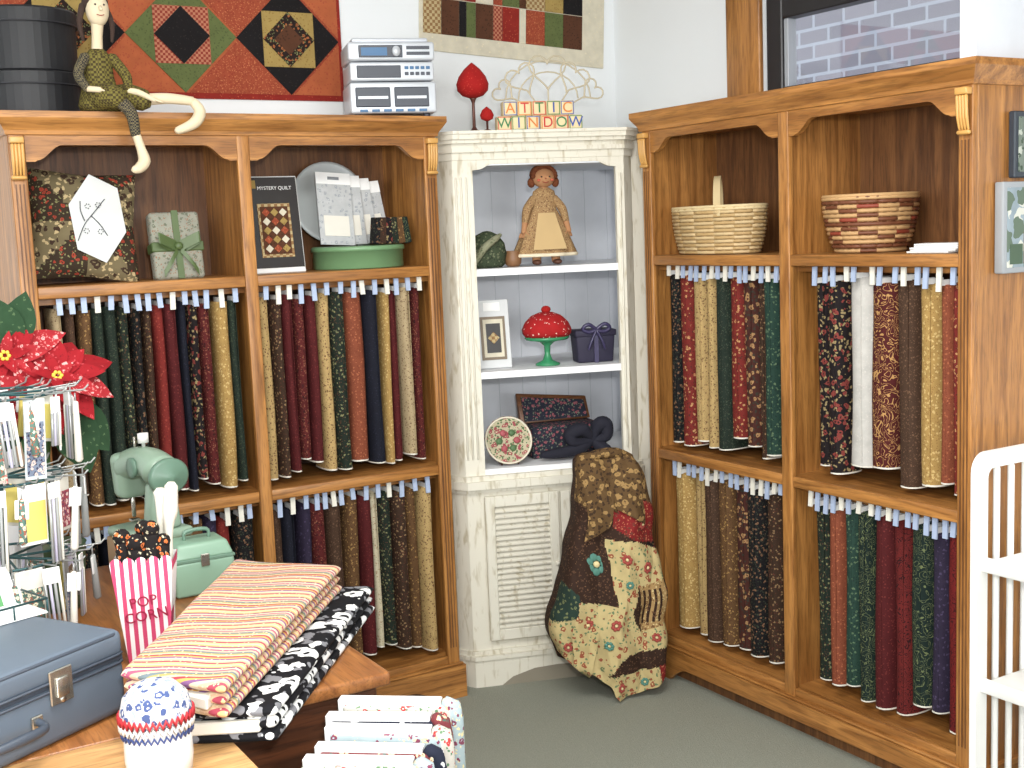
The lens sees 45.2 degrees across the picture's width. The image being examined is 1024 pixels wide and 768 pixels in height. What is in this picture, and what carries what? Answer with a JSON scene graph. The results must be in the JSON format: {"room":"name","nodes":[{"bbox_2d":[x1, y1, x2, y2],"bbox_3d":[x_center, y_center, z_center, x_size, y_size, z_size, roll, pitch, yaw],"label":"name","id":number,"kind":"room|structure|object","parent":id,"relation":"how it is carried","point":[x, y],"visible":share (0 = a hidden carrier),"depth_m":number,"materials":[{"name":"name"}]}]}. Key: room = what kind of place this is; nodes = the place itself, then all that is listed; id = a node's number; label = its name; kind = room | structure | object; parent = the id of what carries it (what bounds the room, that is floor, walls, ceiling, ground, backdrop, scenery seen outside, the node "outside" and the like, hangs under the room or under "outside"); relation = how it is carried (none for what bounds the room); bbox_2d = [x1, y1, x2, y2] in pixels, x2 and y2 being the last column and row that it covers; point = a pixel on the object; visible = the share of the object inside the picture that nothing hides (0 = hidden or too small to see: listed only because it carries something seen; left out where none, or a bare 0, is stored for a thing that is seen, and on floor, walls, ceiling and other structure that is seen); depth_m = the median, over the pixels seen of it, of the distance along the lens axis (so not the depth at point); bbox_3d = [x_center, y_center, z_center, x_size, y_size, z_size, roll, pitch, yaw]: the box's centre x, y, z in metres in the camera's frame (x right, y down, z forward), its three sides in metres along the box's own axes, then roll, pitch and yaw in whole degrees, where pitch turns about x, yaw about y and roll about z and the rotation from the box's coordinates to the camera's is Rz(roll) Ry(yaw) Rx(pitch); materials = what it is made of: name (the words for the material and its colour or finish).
{"room":"fabric shop","nodes":[
{"label":"fabric shop","id":0,"kind":"room"},
{"bbox_2d":[0,0,615,572],"bbox_3d":[-2.524,-0.091,3.306,7.100,2.800,0.100,-7,8,-31],"label":"wall","id":1,"kind":"structure","parent":0,"point":[358,18],"depth_m":4.57,"materials":[{"name":"paint"}]},
{"bbox_2d":[0,0,343,101],"bbox_3d":[-1.243,-1.118,3.917,1.515,0.400,0.014,-7,8,-31],"label":"quilt","id":2,"kind":"object","parent":1,"relation":"attached to","point":[285,50],"visible":0.62,"depth_m":4.10,"materials":[{"name":"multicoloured fabric"}]},
{"bbox_2d":[419,0,603,68],"bbox_3d":[0.014,-1.483,4.653,0.845,0.542,0.009,-7,8,-31],"label":"quilt","id":3,"kind":"object","parent":1,"relation":"attached to","point":[573,30],"visible":0.96,"depth_m":4.67,"materials":[{"name":"multicoloured fabric"}]},
{"bbox_2d":[456,675,880,767],"bbox_3d":[-0.402,1.673,0.017,7.000,0.050,8.000,-7,8,-31],"label":"floor","id":4,"kind":"structure","parent":0,"point":[578,721],"depth_m":3.97,"materials":[{"name":"carpet"}]},
{"bbox_2d":[2,739,257,767],"bbox_3d":[-0.659,1.049,1.982,0.598,0.720,0.615,-7,8,-31],"label":"table","id":5,"kind":"object","parent":4,"relation":"on","point":[110,754],"visible":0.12,"depth_m":2.17,"materials":[{"name":"brown wood"}]},
{"bbox_2d":[116,677,194,767],"bbox_3d":[-0.605,0.583,2.095,0.129,0.169,0.129,-7,8,-31],"label":"jar pincushion","id":6,"kind":"object","parent":5,"relation":"on","point":[155,718],"visible":1,"depth_m":2.05,"materials":[{"name":"white fabric"}]},
{"bbox_2d":[4,565,389,767],"bbox_3d":[-0.990,0.948,2.891,0.985,0.720,1.280,-7,8,-31],"label":"wooden table","id":7,"kind":"object","parent":4,"relation":"on","point":[352,673],"visible":0.24,"depth_m":2.50,"materials":[{"name":"brown wood"}]},
{"bbox_2d":[0,377,105,622],"bbox_3d":[-1.113,0.300,2.691,0.418,0.623,0.418,-7,8,-31],"label":"display rack","id":8,"kind":"object","parent":7,"relation":"on","point":[23,505],"visible":0.91,"depth_m":2.63,"materials":[{"name":"metal"}]},
{"bbox_2d":[0,291,112,613],"bbox_3d":[-1.125,0.147,2.964,0.291,0.859,0.342,1,8,27],"label":"arrangement","id":9,"kind":"object","parent":7,"relation":"on","point":[29,353],"visible":0.56,"depth_m":2.92,"materials":[{"name":"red fabric"}]},
{"bbox_2d":[0,616,124,767],"bbox_3d":[-0.984,0.580,2.256,0.380,0.165,0.468,2,8,28],"label":"suitcase","id":10,"kind":"object","parent":7,"relation":"on","point":[59,678],"visible":0.88,"depth_m":2.26,"materials":[{"name":"blue leather"}]},
{"bbox_2d":[0,564,48,625],"bbox_3d":[-1.067,0.432,2.453,0.145,0.082,0.224,4,10,41],"label":"tray","id":11,"kind":"object","parent":10,"relation":"on","point":[10,611],"visible":0.91,"depth_m":2.48,"materials":[{"name":"white plastic"}]},
{"bbox_2d":[109,481,177,663],"bbox_3d":[-0.791,0.409,2.678,0.145,0.384,0.104,-3,7,-9],"label":"popcorn box","id":12,"kind":"object","parent":7,"relation":"on","point":[143,569],"visible":0.99,"depth_m":2.64,"materials":[{"name":"paper"}]},
{"bbox_2d":[107,432,192,564],"bbox_3d":[-0.999,0.327,3.390,0.259,0.387,0.156,5,10,43],"label":"sewing machine","id":13,"kind":"object","parent":7,"relation":"on","point":[136,471],"visible":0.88,"depth_m":3.34,"materials":[{"name":"green metal"}]},
{"bbox_2d":[173,526,234,598],"bbox_3d":[-0.819,0.454,3.208,0.158,0.165,0.136,-7,8,-31],"label":"case","id":14,"kind":"object","parent":7,"relation":"on","point":[202,558],"visible":0.76,"depth_m":3.15,"materials":[{"name":"green metal"}]},
{"bbox_2d":[192,586,374,743],"bbox_3d":[-0.490,0.566,2.580,0.246,0.073,0.781,-2,7,6],"label":"bolt","id":15,"kind":"object","parent":7,"relation":"on","point":[271,705],"visible":0.46,"depth_m":2.38,"materials":[{"name":"black fabric"}]},
{"bbox_2d":[121,559,341,717],"bbox_3d":[-0.564,0.502,2.557,0.291,0.071,0.843,-2,7,5],"label":"bolt","id":16,"kind":"object","parent":15,"relation":"on","point":[235,631],"visible":0.91,"depth_m":2.44,"materials":[{"name":"multicoloured fabric"}]},
{"bbox_2d":[0,110,466,698],"bbox_3d":[-0.880,0.157,4.014,1.400,2.000,0.410,-7,8,-31],"label":"bookcase","id":17,"kind":"object","parent":4,"relation":"on","point":[207,170],"visible":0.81,"depth_m":3.95,"materials":[{"name":"brown wood"}]},
{"bbox_2d":[0,69,80,110],"bbox_3d":[-1.421,-0.843,3.617,0.327,0.122,0.327,-7,8,-31],"label":"box","id":18,"kind":"object","parent":17,"relation":"on","point":[20,89],"visible":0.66,"depth_m":3.48,"materials":[{"name":"black cardboard"}]},
{"bbox_2d":[0,4,77,71],"bbox_3d":[-1.427,-0.993,3.599,0.307,0.178,0.307,-7,8,-31],"label":"box","id":19,"kind":"object","parent":18,"relation":"on","point":[31,36],"visible":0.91,"depth_m":3.48,"materials":[{"name":"black cardboard"}]},
{"bbox_2d":[27,168,138,280],"bbox_3d":[-1.281,-0.474,3.684,0.344,0.354,0.138,-7,8,-31],"label":"embroidered pillow","id":20,"kind":"object","parent":17,"relation":"on","point":[82,226],"visible":1,"depth_m":3.64,"materials":[{"name":"fabric"}]},
{"bbox_2d":[73,0,205,173],"bbox_3d":[-1.069,-0.864,3.520,0.351,0.524,0.162,-3,7,-7],"label":"doll","id":21,"kind":"object","parent":17,"relation":"on","point":[93,69],"visible":1,"depth_m":3.50},
{"bbox_2d":[43,288,248,505],"bbox_3d":[-1.110,0.034,3.774,0.564,0.628,0.162,-7,8,-31],"label":"bolts","id":22,"kind":"object","parent":17,"relation":"on","point":[173,375],"visible":0.73,"depth_m":3.75,"materials":[{"name":"fabric"}]},
{"bbox_2d":[69,504,254,568],"bbox_3d":[-1.095,0.710,3.858,0.590,0.629,0.174,-7,8,-31],"label":"bolts","id":23,"kind":"object","parent":17,"relation":"on","point":[240,521],"visible":0.09,"depth_m":3.88,"materials":[{"name":"fabric"}]},
{"bbox_2d":[146,210,204,279],"bbox_3d":[-1.043,-0.430,3.820,0.162,0.216,0.096,-7,8,-31],"label":"packet","id":24,"kind":"object","parent":17,"relation":"on","point":[175,247],"visible":0.99,"depth_m":3.80,"materials":[{"name":"fabric"}]},
{"bbox_2d":[251,176,305,273],"bbox_3d":[-0.773,-0.518,4.002,0.180,0.313,0.056,-7,8,-31],"label":"book","id":25,"kind":"object","parent":17,"relation":"on","point":[277,224],"visible":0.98,"depth_m":4.00,"materials":[{"name":"paper"}]},
{"bbox_2d":[259,277,425,479],"bbox_3d":[-0.573,-0.029,4.100,0.585,0.626,0.170,-7,8,-31],"label":"bolts","id":26,"kind":"object","parent":17,"relation":"on","point":[343,374],"visible":0.94,"depth_m":4.05,"materials":[{"name":"fabric"}]},
{"bbox_2d":[272,476,437,654],"bbox_3d":[-0.548,0.646,4.186,0.585,0.628,0.174,-7,8,-31],"label":"bolts","id":27,"kind":"object","parent":17,"relation":"on","point":[379,538],"visible":0.65,"depth_m":4.17,"materials":[{"name":"fabric"}]},
{"bbox_2d":[311,244,403,269],"bbox_3d":[-0.525,-0.434,4.195,0.316,0.076,0.316,-7,8,-31],"label":"round tin","id":28,"kind":"object","parent":17,"relation":"on","point":[374,255],"visible":0.98,"depth_m":4.06,"materials":[{"name":"green metal"}]},
{"bbox_2d":[296,162,355,239],"bbox_3d":[-0.628,-0.626,4.242,0.284,0.280,0.062,-7,8,-31],"label":"round tray","id":29,"kind":"object","parent":28,"relation":"on","point":[305,181],"visible":0.3,"depth_m":4.21,"materials":[{"name":"white ceramic"}]},
{"bbox_2d":[314,172,384,245],"bbox_3d":[-0.544,-0.597,4.186,0.274,0.253,0.084,-7,8,-31],"label":"packets","id":30,"kind":"object","parent":28,"relation":"on","point":[346,204],"visible":0.91,"depth_m":4.16,"materials":[{"name":"paper"}]},
{"bbox_2d":[370,216,411,243],"bbox_3d":[-0.410,-0.518,4.146,0.160,0.090,0.035,-8,9,-40],"label":"packs","id":31,"kind":"object","parent":28,"relation":"on","point":[383,230],"visible":1,"depth_m":4.13},
{"bbox_2d":[341,38,436,115],"bbox_3d":[-0.413,-1.014,4.108,0.285,0.257,0.203,-4,7,-14],"label":"system","id":32,"kind":"object","parent":17,"relation":"on","point":[382,76],"visible":0.91,"depth_m":4.02,"materials":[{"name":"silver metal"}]},
{"bbox_2d":[435,127,651,687],"bbox_3d":[0.183,0.069,4.551,0.985,1.955,0.569,-7,8,-31],"label":"tall cabinet","id":33,"kind":"object","parent":4,"relation":"on","point":[510,521],"visible":0.56,"depth_m":4.39,"materials":[{"name":"white wood"}]},
{"bbox_2d":[456,63,488,130],"bbox_3d":[-0.135,-0.987,4.243,0.112,0.238,0.112,-7,8,-31],"label":"trees","id":34,"kind":"object","parent":33,"relation":"on","point":[472,83],"visible":0.93,"depth_m":4.20,"materials":[{"name":"fabric"}]},
{"bbox_2d":[480,106,493,129],"bbox_3d":[-0.086,-0.907,4.212,0.048,0.084,0.048,-7,8,-31],"label":"tree","id":35,"kind":"object","parent":33,"relation":"on","point":[486,114],"visible":0.85,"depth_m":4.20,"materials":[{"name":"fabric"}]},
{"bbox_2d":[475,231,506,267],"bbox_3d":[-0.087,-0.477,4.358,0.138,0.130,0.100,-7,8,-31],"label":"fabric bundle","id":36,"kind":"object","parent":33,"relation":"in","point":[491,252],"visible":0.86,"depth_m":4.33,"materials":[{"name":"green fabric"}]},
{"bbox_2d":[478,299,511,368],"bbox_3d":[-0.069,-0.178,4.398,0.124,0.243,0.048,-4,7,-12],"label":"framed piece","id":37,"kind":"object","parent":33,"relation":"on","point":[494,330],"visible":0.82,"depth_m":4.39,"materials":[{"name":"paper"}]},
{"bbox_2d":[484,416,532,464],"bbox_3d":[-0.017,0.201,4.417,0.174,0.170,0.099,-4,7,-12],"label":"plate","id":38,"kind":"object","parent":33,"relation":"in","point":[508,439],"visible":1,"depth_m":4.40,"materials":[{"name":"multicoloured ceramic"}]},
{"bbox_2d":[506,251,520,266],"bbox_3d":[0.004,-0.447,4.388,0.060,0.056,0.060,-7,8,-31],"label":"pot","id":39,"kind":"object","parent":33,"relation":"on","point":[512,258],"visible":1,"depth_m":4.37,"materials":[{"name":"brown ceramic"}]},
{"bbox_2d":[495,100,582,129],"bbox_3d":[0.092,-0.928,4.258,0.305,0.098,0.053,-4,7,-12],"label":"blocks","id":40,"kind":"object","parent":33,"relation":"on","point":[515,115],"visible":0.94,"depth_m":4.23,"materials":[{"name":"brown wood"}]},
{"bbox_2d":[514,165,577,264],"bbox_3d":[0.116,-0.607,4.405,0.249,0.358,0.141,-4,7,-12],"label":"doll","id":41,"kind":"object","parent":33,"relation":"in","point":[544,233],"visible":0.94,"depth_m":4.37,"materials":[{"name":"beige fabric"}]},
{"bbox_2d":[522,306,571,365],"bbox_3d":[0.125,-0.175,4.426,0.178,0.214,0.178,-7,8,-31],"label":"cake stand pincushion","id":42,"kind":"object","parent":33,"relation":"in","point":[546,327],"visible":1,"depth_m":4.37,"materials":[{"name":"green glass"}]},
{"bbox_2d":[492,55,603,102],"bbox_3d":[0.128,-1.027,4.358,0.406,0.268,0.099,-3,7,-5],"label":"heart ornament","id":43,"kind":"object","parent":33,"relation":"on","point":[533,75],"visible":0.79,"depth_m":4.35,"materials":[{"name":"metal"}]},
{"bbox_2d":[515,394,594,458],"bbox_3d":[0.174,0.145,4.590,0.280,0.225,0.164,-5,8,-19],"label":"floral box","id":44,"kind":"object","parent":33,"relation":"in","point":[547,416],"visible":0.66,"depth_m":4.59,"materials":[{"name":"fabric"}]},
{"bbox_2d":[541,416,613,458],"bbox_3d":[0.235,0.192,4.457,0.276,0.142,0.064,-4,7,-10],"label":"bow","id":45,"kind":"object","parent":33,"relation":"in","point":[601,431],"visible":0.96,"depth_m":4.44,"materials":[{"name":"black fabric"}]},
{"bbox_2d":[570,322,615,362],"bbox_3d":[0.296,-0.156,4.483,0.154,0.147,0.117,-4,7,-12],"label":"gift box","id":46,"kind":"object","parent":33,"relation":"on","point":[595,344],"visible":0.98,"depth_m":4.45,"materials":[{"name":"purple fabric"}]},
{"bbox_2d":[545,447,667,701],"bbox_3d":[0.326,0.645,4.243,0.424,0.863,0.242,-4,7,-12],"label":"quilt","id":47,"kind":"object","parent":4,"relation":"on","point":[606,608],"visible":1,"depth_m":4.17,"materials":[{"name":"fabric"}]},
{"bbox_2d":[629,56,1023,767],"bbox_3d":[0.970,0.099,3.870,0.360,2.000,1.430,-7,8,-31],"label":"bookcase","id":48,"kind":"object","parent":4,"relation":"on","point":[939,131],"visible":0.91,"depth_m":3.72,"materials":[{"name":"brown wood"}]},
{"bbox_2d":[671,176,767,253],"bbox_3d":[0.696,-0.571,4.147,0.239,0.258,0.426,-7,8,-31],"label":"woven basket","id":49,"kind":"object","parent":48,"relation":"on","point":[714,237],"visible":1,"depth_m":4.03,"materials":[{"name":"wicker"}]},
{"bbox_2d":[667,266,781,458],"bbox_3d":[0.760,-0.085,4.100,0.176,0.623,0.581,-7,8,-31],"label":"bolts","id":50,"kind":"object","parent":48,"relation":"on","point":[726,345],"visible":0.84,"depth_m":4.07,"materials":[{"name":"fabric"}]},
{"bbox_2d":[673,461,784,663],"bbox_3d":[0.785,0.588,4.181,0.167,0.620,0.578,-7,8,-31],"label":"bolts","id":51,"kind":"object","parent":48,"relation":"on","point":[730,526],"visible":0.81,"depth_m":4.15,"materials":[{"name":"brown fabric"}]},
{"bbox_2d":[821,191,919,252],"bbox_3d":[1.063,-0.479,3.651,0.278,0.170,0.286,-4,7,-15],"label":"woven basket","id":52,"kind":"object","parent":48,"relation":"on","point":[891,232],"visible":1,"depth_m":3.55,"materials":[{"name":"brown wicker"}]},
{"bbox_2d":[808,491,956,734],"bbox_3d":[1.132,0.646,3.617,0.170,0.621,0.571,-7,8,-31],"label":"bolts","id":53,"kind":"object","parent":48,"relation":"on","point":[888,578],"visible":0.92,"depth_m":3.58,"materials":[{"name":"fabric"}]},
{"bbox_2d":[812,267,957,495],"bbox_3d":[1.107,-0.027,3.523,0.164,0.622,0.557,-7,8,-31],"label":"bolts","id":54,"kind":"object","parent":48,"relation":"on","point":[888,344],"visible":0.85,"depth_m":3.47,"materials":[{"name":"fabric"}]},
{"bbox_2d":[907,242,957,252],"bbox_3d":[1.191,-0.376,3.376,0.148,0.024,0.174,-7,8,-31],"label":"paper stack","id":55,"kind":"object","parent":48,"relation":"on","point":[940,247],"visible":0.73,"depth_m":3.34,"materials":[{"name":"white paper"}]},
{"bbox_2d":[960,0,1023,57],"bbox_3d":[1.267,-1.063,3.170,0.284,0.454,0.054,-7,8,-31],"label":"wall","id":56,"kind":"structure","parent":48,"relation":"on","point":[992,28],"depth_m":3.13,"materials":[{"name":"paint"}]},
{"bbox_2d":[994,181,1023,273],"bbox_3d":[1.343,-0.411,3.219,0.208,0.235,0.032,-7,8,-31],"label":"picture","id":57,"kind":"object","parent":48,"relation":"attached to","point":[1009,196],"visible":1,"depth_m":3.17},
{"bbox_2d":[1009,111,1023,177],"bbox_3d":[1.357,-0.625,3.212,0.160,0.170,0.023,-7,8,-31],"label":"picture","id":58,"kind":"object","parent":48,"relation":"attached to","point":[1016,118],"visible":1,"depth_m":3.17},
{"bbox_2d":[969,444,1023,767],"bbox_3d":[1.562,0.694,2.838,0.465,1.030,0.840,-7,8,-31],"label":"shelf","id":59,"kind":"object","parent":4,"relation":"on","point":[1009,687],"visible":1,"depth_m":3.07,"materials":[{"name":"paint"}]},
{"label":"wooden bin","id":60,"kind":"object","parent":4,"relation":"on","visible":0},
{"bbox_2d":[302,695,465,767],"bbox_3d":[-0.236,0.806,2.323,0.268,0.362,0.261,-1,7,8],"label":"bolts","id":61,"kind":"object","parent":60,"relation":"in","point":[365,731],"visible":1,"depth_m":2.32,"materials":[{"name":"fabric"}]},
{"bbox_2d":[613,0,767,127],"bbox_3d":[2.569,-0.091,1.658,0.100,2.800,8.000,-7,8,-31],"label":"wall","id":62,"kind":"structure","parent":0,"point":[668,53],"depth_m":4.63,"materials":[{"name":"paint"}]},
{"bbox_2d":[726,0,763,96],"bbox_3d":[1.342,-1.207,3.348,0.039,0.890,2.280,-7,8,-31],"label":"trim","id":63,"kind":"structure","parent":62,"relation":"attached to","point":[744,18],"depth_m":4.25,"materials":[{"name":"brown wood"}]},
{"bbox_2d":[766,0,959,89],"bbox_3d":[1.393,-1.223,3.378,0.060,0.650,1.940,-7,8,-31],"label":"window","id":64,"kind":"structure","parent":62,"relation":"in","point":[782,15],"depth_m":4.14,"materials":[{"name":"metal"}]},
{"label":"outside","id":65,"kind":"structure","parent":0,"visible":0},
{"bbox_2d":[796,0,959,84],"bbox_3d":[2.496,-1.182,4.740,0.150,4.200,9.500,-7,8,-31],"label":"brick wall","id":66,"kind":"structure","parent":65,"point":[878,35],"depth_m":5.80,"materials":[{"name":"grey brick"}]}
]}

